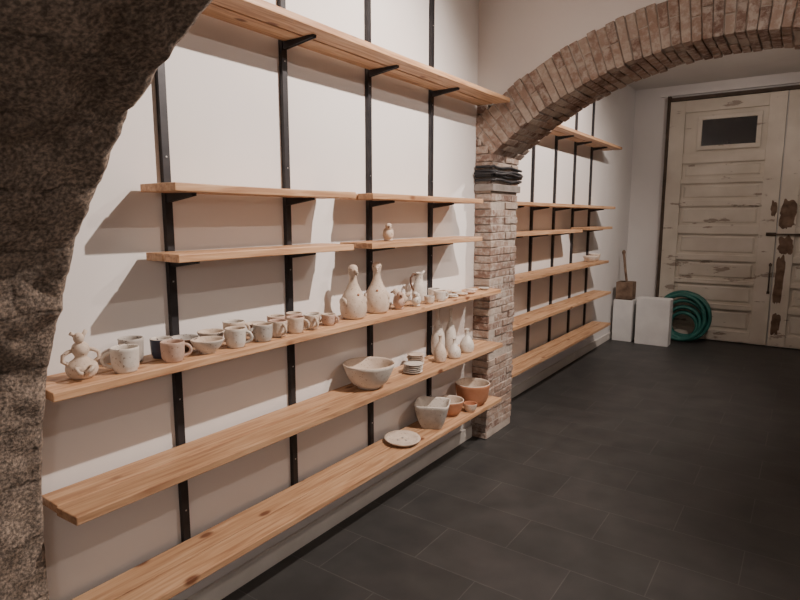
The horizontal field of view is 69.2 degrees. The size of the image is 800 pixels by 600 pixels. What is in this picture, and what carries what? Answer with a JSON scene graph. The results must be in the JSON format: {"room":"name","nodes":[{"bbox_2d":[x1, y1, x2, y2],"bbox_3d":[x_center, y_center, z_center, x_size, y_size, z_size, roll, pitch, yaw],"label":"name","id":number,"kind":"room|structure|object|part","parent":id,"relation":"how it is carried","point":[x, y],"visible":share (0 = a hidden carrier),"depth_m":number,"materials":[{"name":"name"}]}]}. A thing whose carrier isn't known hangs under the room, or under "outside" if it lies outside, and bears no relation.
{"room":"art studio","nodes":[
{"label":"art studio","id":0,"kind":"room"},
{"bbox_2d":[0,0,212,599],"bbox_3d":[0.059,-0.101,0.423,3.200,3.080,0.538,6,10,35],"label":"stone arch","id":1,"kind":"object","parent":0,"point":[72,72],"visible":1,"depth_m":1.11,"materials":[{"name":"grey stone"}]},
{"bbox_2d":[41,0,635,599],"bbox_3d":[0.027,-0.551,3.571,0.500,3.080,10.350,6,10,35],"label":"wall","id":2,"kind":"structure","parent":0,"point":[223,86],"depth_m":2.43,"materials":[{"name":"white paint"}]},
{"bbox_2d":[42,0,509,599],"bbox_3d":[-0.206,-0.541,2.583,0.240,2.800,2.722,6,10,35],"label":"shelving unit","id":3,"kind":"object","parent":2,"relation":"attached to","point":[173,571],"visible":0.88,"depth_m":2.20,"materials":[{"name":"wood"}]},
{"bbox_2d":[60,329,100,379],"bbox_3d":[-0.902,0.154,1.646,0.101,0.139,0.097,3,9,18],"label":"vessel","id":4,"kind":"object","parent":3,"relation":"on","point":[81,367],"visible":1,"depth_m":1.63,"materials":[{"name":"ceramic"}]},
{"bbox_2d":[100,344,138,373],"bbox_3d":[-0.823,0.176,1.718,0.079,0.074,0.099,6,10,35],"label":"coffee mug","id":5,"kind":"object","parent":3,"relation":"on","point":[124,357],"visible":1,"depth_m":1.70,"materials":[{"name":"white ceramic"}]},
{"bbox_2d":[117,335,143,361],"bbox_3d":[-0.858,0.158,1.832,0.077,0.077,0.095,6,10,35],"label":"coffee mug","id":6,"kind":"object","parent":3,"relation":"on","point":[133,339],"visible":0.41,"depth_m":1.83,"materials":[{"name":"grey ceramic"}]},
{"bbox_2d":[149,336,172,358],"bbox_3d":[-0.787,0.155,1.901,0.086,0.064,0.071,2,8,11],"label":"coffee mug","id":7,"kind":"object","parent":3,"relation":"on","point":[154,341],"visible":0.59,"depth_m":1.87,"materials":[{"name":"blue ceramic"}]},
{"bbox_2d":[160,339,192,362],"bbox_3d":[-0.720,0.161,1.855,0.075,0.064,0.089,6,10,35],"label":"coffee mug","id":8,"kind":"object","parent":3,"relation":"on","point":[172,350],"visible":1,"depth_m":1.82,"materials":[{"name":"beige ceramic"}]},
{"bbox_2d":[172,334,199,351],"bbox_3d":[-0.741,0.150,1.994,0.100,0.047,0.100,6,10,35],"label":"ceramic bowl","id":9,"kind":"object","parent":3,"relation":"on","point":[186,337],"visible":0.35,"depth_m":2.02,"materials":[{"name":"grey ceramic"}]},
{"bbox_2d":[190,336,223,353],"bbox_3d":[-0.651,0.154,1.962,0.106,0.047,0.110,6,10,35],"label":"ceramic bowl","id":10,"kind":"object","parent":3,"relation":"on","point":[204,344],"visible":1,"depth_m":1.94,"materials":[{"name":"white ceramic"}]},
{"bbox_2d":[197,328,224,336],"bbox_3d":[-0.678,0.135,2.084,0.096,0.050,0.096,6,10,35],"label":"ceramic bowl","id":11,"kind":"object","parent":3,"relation":"on","point":[213,331],"visible":0.41,"depth_m":2.09,"materials":[{"name":"grey ceramic"}]},
{"bbox_2d":[222,319,250,340],"bbox_3d":[-0.617,0.112,2.169,0.079,0.072,0.095,2,8,15],"label":"coffee mug","id":12,"kind":"object","parent":3,"relation":"on","point":[233,322],"visible":0.36,"depth_m":2.15,"materials":[{"name":"ceramic"}]},
{"bbox_2d":[224,326,252,347],"bbox_3d":[-0.575,0.131,2.050,0.086,0.068,0.078,6,10,35],"label":"coffee mug","id":13,"kind":"object","parent":3,"relation":"on","point":[235,336],"visible":1,"depth_m":2.03,"materials":[{"name":"white ceramic"}]},
{"bbox_2d":[246,321,265,333],"bbox_3d":[-0.558,0.112,2.261,0.084,0.047,0.084,6,10,35],"label":"ceramic bowl","id":14,"kind":"object","parent":3,"relation":"on","point":[250,323],"visible":0.12,"depth_m":2.28,"materials":[{"name":"ceramic"}]},
{"bbox_2d":[248,322,272,341],"bbox_3d":[-0.510,0.120,2.147,0.074,0.064,0.087,1,8,10],"label":"coffee mug","id":15,"kind":"object","parent":3,"relation":"on","point":[262,331],"visible":0.98,"depth_m":2.12,"materials":[{"name":"grey ceramic"}]},
{"bbox_2d":[267,314,284,321],"bbox_3d":[-0.504,0.094,2.334,0.071,0.062,0.088,6,10,35],"label":"coffee mug","id":16,"kind":"object","parent":3,"relation":"on","point":[273,316],"visible":0.23,"depth_m":2.32,"materials":[{"name":"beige ceramic"}]},
{"bbox_2d":[268,319,286,336],"bbox_3d":[-0.464,0.108,2.233,0.085,0.062,0.071,1,8,10],"label":"coffee mug","id":17,"kind":"object","parent":3,"relation":"on","point":[279,325],"visible":0.87,"depth_m":2.20,"materials":[{"name":"ceramic"}]},
{"bbox_2d":[286,311,302,316],"bbox_3d":[-0.441,0.082,2.421,0.067,0.062,0.082,-1,8,-4],"label":"coffee mug","id":18,"kind":"object","parent":3,"relation":"on","point":[291,312],"visible":0.26,"depth_m":2.42,"materials":[{"name":"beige ceramic"}]},
{"bbox_2d":[286,315,309,333],"bbox_3d":[-0.409,0.098,2.301,0.088,0.064,0.073,6,10,35],"label":"coffee mug","id":19,"kind":"object","parent":3,"relation":"on","point":[295,323],"visible":0.95,"depth_m":2.28,"materials":[{"name":"ceramic"}]},
{"bbox_2d":[303,313,318,329],"bbox_3d":[-0.356,0.088,2.380,0.085,0.060,0.066,6,10,35],"label":"coffee mug","id":20,"kind":"object","parent":3,"relation":"on","point":[313,318],"visible":0.89,"depth_m":2.36,"materials":[{"name":"ceramic"}]},
{"bbox_2d":[308,312,321,321],"bbox_3d":[-0.369,0.078,2.499,0.060,0.047,0.072,6,10,35],"label":"coffee mug","id":21,"kind":"object","parent":3,"relation":"on","point":[320,320],"visible":0.27,"depth_m":2.50,"materials":[{"name":"ceramic"}]},
{"bbox_2d":[321,313,338,325],"bbox_3d":[-0.301,0.082,2.467,0.062,0.047,0.071,-7,10,-39],"label":"coffee mug","id":22,"kind":"object","parent":3,"relation":"on","point":[328,319],"visible":1,"depth_m":2.45,"materials":[{"name":"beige ceramic"}]},
{"bbox_2d":[339,264,366,318],"bbox_3d":[-0.212,-0.039,2.629,0.128,0.244,0.123,-6,10,-35],"label":"bottle","id":23,"kind":"object","parent":3,"relation":"on","point":[353,303],"visible":1,"depth_m":2.60,"materials":[{"name":"ceramic"}]},
{"bbox_2d":[343,356,394,389],"bbox_3d":[-0.148,0.356,2.770,0.248,0.119,0.252,6,10,35],"label":"serving bowl","id":24,"kind":"object","parent":3,"relation":"on","point":[367,373],"visible":1,"depth_m":2.71,"materials":[{"name":"white ceramic"}]},
{"bbox_2d":[364,262,389,312],"bbox_3d":[-0.111,-0.062,2.789,0.128,0.244,0.123,-1,8,-5],"label":"bottle","id":25,"kind":"object","parent":3,"relation":"on","point":[378,298],"visible":0.96,"depth_m":2.76,"materials":[{"name":"ceramic"}]},
{"bbox_2d":[383,223,393,240],"bbox_3d":[-0.057,-0.333,2.830,0.055,0.086,0.112,-1,8,-5],"label":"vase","id":26,"kind":"object","parent":3,"relation":"on","point":[388,233],"visible":1,"depth_m":2.80,"materials":[{"name":"white ceramic"}]},
{"bbox_2d":[393,292,404,308],"bbox_3d":[-0.007,-0.001,2.897,0.057,0.090,0.117,-2,8,-15],"label":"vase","id":27,"kind":"object","parent":3,"relation":"on","point":[398,300],"visible":1,"depth_m":2.87,"materials":[{"name":"beige ceramic"}]},
{"bbox_2d":[390,289,410,304],"bbox_3d":[0.004,-0.017,3.023,0.112,0.086,0.055,1,8,5],"label":"bird","id":28,"kind":"object","parent":3,"relation":"on","point":[406,295],"visible":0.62,"depth_m":3.01},
{"bbox_2d":[384,430,420,446],"bbox_3d":[0.013,0.733,3.055,0.193,0.022,0.213,1,8,5],"label":"oval plate","id":29,"kind":"object","parent":3,"relation":"on","point":[402,438],"visible":1,"depth_m":3.07,"materials":[{"name":"ceramic"}]},
{"bbox_2d":[403,361,422,373],"bbox_3d":[0.068,0.354,3.029,0.107,0.050,0.104,6,10,35],"label":"plate stack","id":30,"kind":"object","parent":3,"relation":"on","point":[411,367],"visible":1,"depth_m":3.01,"materials":[{"name":"white ceramic"}]},
{"bbox_2d":[407,352,424,363],"bbox_3d":[0.086,0.325,3.193,0.101,0.060,0.099,6,10,35],"label":"plate stack","id":31,"kind":"object","parent":3,"relation":"on","point":[412,356],"visible":0.73,"depth_m":3.18,"materials":[{"name":"ceramic"}]},
{"bbox_2d":[411,291,420,305],"bbox_3d":[0.085,-0.009,2.992,0.049,0.078,0.101,2,8,15],"label":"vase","id":32,"kind":"object","parent":3,"relation":"on","point":[416,299],"visible":1,"depth_m":2.96,"materials":[{"name":"white ceramic"}]},
{"bbox_2d":[410,270,425,301],"bbox_3d":[0.102,-0.077,3.154,0.080,0.170,0.090,3,9,18],"label":"ceramic jug","id":33,"kind":"object","parent":3,"relation":"on","point":[419,286],"visible":0.8,"depth_m":3.13,"materials":[{"name":"white ceramic"}]},
{"bbox_2d":[424,295,434,303],"bbox_3d":[0.156,-0.002,3.077,0.056,0.042,0.056,6,10,35],"label":"coffee mug","id":34,"kind":"object","parent":3,"relation":"on","point":[428,299],"visible":1,"depth_m":3.06,"materials":[{"name":"ceramic"}]},
{"bbox_2d":[414,396,450,428],"bbox_3d":[0.183,0.642,3.280,0.196,0.138,0.196,1,8,10],"label":"square bowl","id":35,"kind":"object","parent":3,"relation":"on","point":[431,412],"visible":1,"depth_m":3.21,"materials":[{"name":"grey ceramic"}]},
{"bbox_2d":[428,288,439,294],"bbox_3d":[0.195,-0.040,3.306,0.067,0.052,0.078,-3,9,-18],"label":"coffee mug","id":36,"kind":"object","parent":3,"relation":"on","point":[430,290],"visible":0.37,"depth_m":3.29,"materials":[{"name":"white ceramic"}]},
{"bbox_2d":[431,308,444,355],"bbox_3d":[0.223,0.187,3.396,0.082,0.283,0.082,6,10,35],"label":"ceramic bottle","id":37,"kind":"object","parent":3,"relation":"on","point":[438,330],"visible":0.8,"depth_m":3.37,"materials":[{"name":"white ceramic"}]},
{"bbox_2d":[434,335,446,362],"bbox_3d":[0.225,0.272,3.252,0.074,0.152,0.074,6,10,35],"label":"ceramic bottle","id":38,"kind":"object","parent":3,"relation":"on","point":[440,354],"visible":1,"depth_m":3.23,"materials":[{"name":"ceramic"}]},
{"bbox_2d":[433,290,448,301],"bbox_3d":[0.221,-0.024,3.178,0.071,0.057,0.086,6,10,35],"label":"coffee mug","id":39,"kind":"object","parent":3,"relation":"on","point":[440,295],"visible":0.94,"depth_m":3.15,"materials":[{"name":"white ceramic"}]},
{"bbox_2d":[444,308,455,350],"bbox_3d":[0.305,0.180,3.510,0.074,0.263,0.074,6,10,35],"label":"ceramic bottle","id":40,"kind":"object","parent":3,"relation":"on","point":[450,332],"visible":0.83,"depth_m":3.49,"materials":[{"name":"white ceramic"}]},
{"bbox_2d":[438,395,463,416],"bbox_3d":[0.297,0.638,3.470,0.172,0.093,0.172,6,10,35],"label":"terracotta bowl","id":41,"kind":"object","parent":3,"relation":"on","point":[456,403],"visible":0.52,"depth_m":3.43,"materials":[{"name":"ceramic"}]},
{"bbox_2d":[446,293,457,297],"bbox_3d":[0.297,-0.024,3.313,0.072,0.018,0.070,6,10,35],"label":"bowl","id":42,"kind":"object","parent":3,"relation":"on","point":[451,295],"visible":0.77,"depth_m":3.30,"materials":[{"name":"white ceramic"}]},
{"bbox_2d":[448,338,460,358],"bbox_3d":[0.313,0.277,3.345,0.078,0.116,0.078,6,10,35],"label":"ceramic bottle","id":43,"kind":"object","parent":3,"relation":"on","point":[454,352],"visible":1,"depth_m":3.32,"materials":[{"name":"white ceramic"}]},
{"bbox_2d":[456,292,467,295],"bbox_3d":[0.361,-0.035,3.396,0.073,0.015,0.071,6,10,35],"label":"dish","id":44,"kind":"object","parent":3,"relation":"on","point":[457,293],"visible":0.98,"depth_m":3.38,"materials":[{"name":"ceramic"}]},
{"bbox_2d":[460,329,473,352],"bbox_3d":[0.403,0.244,3.487,0.086,0.142,0.086,6,10,35],"label":"ceramic bottle","id":45,"kind":"object","parent":3,"relation":"on","point":[466,344],"visible":0.99,"depth_m":3.46,"materials":[{"name":"white ceramic"}]},
{"bbox_2d":[463,401,476,412],"bbox_3d":[0.427,0.650,3.527,0.084,0.052,0.084,6,10,35],"label":"terracotta bowl","id":46,"kind":"object","parent":3,"relation":"on","point":[469,406],"visible":0.99,"depth_m":3.50,"materials":[{"name":"ceramic"}]},
{"bbox_2d":[464,290,475,293],"bbox_3d":[0.422,-0.047,3.481,0.072,0.015,0.072,6,10,35],"label":"dish","id":47,"kind":"object","parent":3,"relation":"on","point":[467,291],"visible":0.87,"depth_m":3.47,"materials":[{"name":"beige ceramic"}]},
{"bbox_2d":[455,378,489,406],"bbox_3d":[0.458,0.587,3.669,0.220,0.138,0.220,6,10,35],"label":"terracotta bowl","id":48,"kind":"object","parent":3,"relation":"on","point":[469,389],"visible":0.84,"depth_m":3.60,"materials":[{"name":"ceramic"}]},
{"bbox_2d":[185,425,471,599],"bbox_3d":[-0.297,1.060,2.881,0.014,0.085,2.745,6,10,35],"label":"baseboard","id":49,"kind":"structure","parent":2,"relation":"attached to","point":[219,589],"depth_m":2.74,"materials":[{"name":"paint"}]},
{"bbox_2d":[510,331,611,398],"bbox_3d":[1.806,0.603,6.079,0.014,0.085,4.110,6,10,35],"label":"baseboard","id":50,"kind":"structure","parent":2,"relation":"attached to","point":[543,374],"depth_m":5.68,"materials":[{"name":"paint"}]},
{"bbox_2d":[511,102,621,377],"bbox_3d":[1.512,-0.923,5.254,0.220,2.800,2.725,6,10,35],"label":"shelving unit","id":51,"kind":"object","parent":2,"relation":"attached to","point":[532,358],"visible":0.77,"depth_m":5.25,"materials":[{"name":"wood"}]},
{"bbox_2d":[583,255,597,261],"bbox_3d":[1.938,-0.418,5.907,0.150,0.062,0.150,6,10,35],"label":"ceramic bowl","id":52,"kind":"object","parent":51,"relation":"on","point":[588,258],"visible":1,"depth_m":5.86,"materials":[{"name":"white ceramic"}]},
{"bbox_2d":[589,253,600,260],"bbox_3d":[2.028,-0.446,6.049,0.120,0.077,0.120,6,10,35],"label":"ceramic bowl","id":53,"kind":"object","parent":51,"relation":"on","point":[591,254],"visible":0.48,"depth_m":6.01,"materials":[{"name":"ceramic"}]},
{"bbox_2d":[221,338,799,599],"bbox_3d":[1.461,1.165,2.802,4.000,0.100,10.350,6,10,35],"label":"floor","id":54,"kind":"structure","parent":0,"point":[631,470],"depth_m":3.07,"materials":[{"name":"tile"}]},
{"bbox_2d":[612,298,636,341],"bbox_3d":[2.775,0.235,7.159,0.225,0.505,0.260,6,10,35],"label":"storage box","id":55,"kind":"object","parent":54,"relation":"on","point":[624,311],"visible":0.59,"depth_m":7.06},
{"bbox_2d":[615,280,635,299],"bbox_3d":[2.765,-0.120,7.098,0.190,0.213,0.190,6,10,35],"label":"wooden crate","id":56,"kind":"object","parent":55,"relation":"on","point":[624,290],"depth_m":7.02,"materials":[{"name":"brown wood"}]},
{"bbox_2d":[622,250,627,281],"bbox_3d":[2.776,-0.324,7.115,0.038,0.574,0.160,-3,9,-22],"label":"wooden tool handle","id":57,"kind":"object","parent":56,"relation":"in","point":[623,251],"visible":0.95,"depth_m":7.11,"materials":[{"name":"brown wood"}]},
{"bbox_3d":[2.776,-0.324,7.115,0.038,0.574,0.160,-3,9,-22],"label":"tool handle","id":58,"kind":"part","parent":57,"relation":"part of","materials":[{"name":"brown wood"}]},
{"bbox_2d":[471,0,799,438],"bbox_3d":[1.864,-0.269,3.118,3.328,2.650,0.453,6,10,35],"label":"brick arch","id":59,"kind":"object","parent":54,"relation":"on","point":[652,40],"visible":0.91,"depth_m":3.45,"materials":[{"name":"brown brick"}]},
{"bbox_2d":[474,165,522,183],"bbox_3d":[0.630,-0.841,3.914,0.273,0.116,0.509,6,10,35],"label":"cable bundle","id":60,"kind":"object","parent":59,"relation":"attached to","point":[483,172],"visible":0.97,"depth_m":3.72,"materials":[{"name":"black rubber"}]},
{"bbox_2d":[634,296,672,346],"bbox_3d":[3.014,0.248,6.894,0.370,0.554,0.180,6,10,35],"label":"storage box","id":61,"kind":"object","parent":54,"relation":"on","point":[653,322],"visible":1,"depth_m":6.82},
{"bbox_2d":[663,290,711,341],"bbox_3d":[3.443,0.192,7.056,0.638,0.606,0.269,6,10,35],"label":"coil","id":62,"kind":"object","parent":54,"relation":"on","point":[702,321],"visible":0.7,"depth_m":6.95,"materials":[{"name":"rubber"}]},
{"bbox_2d":[478,0,667,105],"bbox_3d":[1.867,-1.470,2.950,3.330,1.084,0.403,6,10,35],"label":"wall","id":63,"kind":"structure","parent":0,"point":[516,37],"depth_m":3.46,"materials":[{"name":"white paint"}]},
{"bbox_2d":[626,71,799,348],"bbox_3d":[4.400,-0.995,6.673,3.330,3.080,0.200,6,10,35],"label":"wall","id":64,"kind":"structure","parent":0,"point":[650,119],"depth_m":7.35,"materials":[{"name":"white paint"}]},
{"bbox_2d":[659,90,788,344],"bbox_3d":[3.801,-0.939,6.938,1.195,2.865,0.060,6,10,35],"label":"door","id":65,"kind":"structure","parent":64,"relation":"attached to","point":[716,246],"depth_m":6.91,"materials":[{"name":"beige paint"}]},
{"bbox_2d":[696,110,762,150],"bbox_3d":[3.831,-1.967,6.761,0.660,0.400,0.034,6,10,35],"label":"window frame","id":66,"kind":"structure","parent":65,"relation":"attached to","point":[759,114],"depth_m":6.75,"materials":[{"name":"beige paint"}]},
{"bbox_3d":[3.837,-1.968,6.768,0.560,0.300,0.008,6,10,35],"label":"glass","id":67,"kind":"part","parent":66,"relation":"part of","materials":[{"name":"black glass"}]},
{"bbox_2d":[766,232,799,293],"bbox_3d":[4.330,-0.409,6.585,0.350,0.705,0.026,6,10,35],"label":"latch bolt","id":68,"kind":"object","parent":65,"relation":"attached to","point":[767,233],"visible":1,"depth_m":6.63,"materials":[{"name":"black metal"}]},
{"bbox_2d":[770,199,796,334],"bbox_3d":[4.315,-0.365,6.617,0.253,1.565,0.002,6,10,35],"label":"wood","id":69,"kind":"object","parent":65,"relation":"attached to","point":[788,212],"visible":1,"depth_m":6.58,"materials":[{"name":"brown wood"}]},
{"bbox_2d":[655,85,799,296],"bbox_3d":[4.291,-0.917,6.588,2.470,2.950,0.080,6,10,35],"label":"trim","id":70,"kind":"structure","parent":64,"relation":"attached to","point":[792,87],"depth_m":7.06,"materials":[{"name":"brown wood"}]},
{"bbox_2d":[661,78,799,97],"bbox_3d":[4.300,-2.406,6.388,2.640,0.045,0.050,6,10,35],"label":"trim","id":71,"kind":"structure","parent":64,"relation":"attached to","point":[796,80],"depth_m":6.68,"materials":[{"name":"white paint"}]},
{"bbox_2d":[767,89,799,348],"bbox_3d":[4.788,-0.842,6.254,1.195,2.865,0.060,6,10,35],"label":"door leaf","id":72,"kind":"structure","parent":64,"relation":"attached to","point":[788,334],"depth_m":6.54,"materials":[{"name":"beige paint"}]},
{"bbox_2d":[628,48,799,90],"bbox_3d":[1.461,-1.983,2.352,4.000,0.100,10.350,6,10,35],"label":"ceiling","id":73,"kind":"structure","parent":0,"point":[775,60],"depth_m":6.23,"materials":[{"name":"paint"}]}
]}

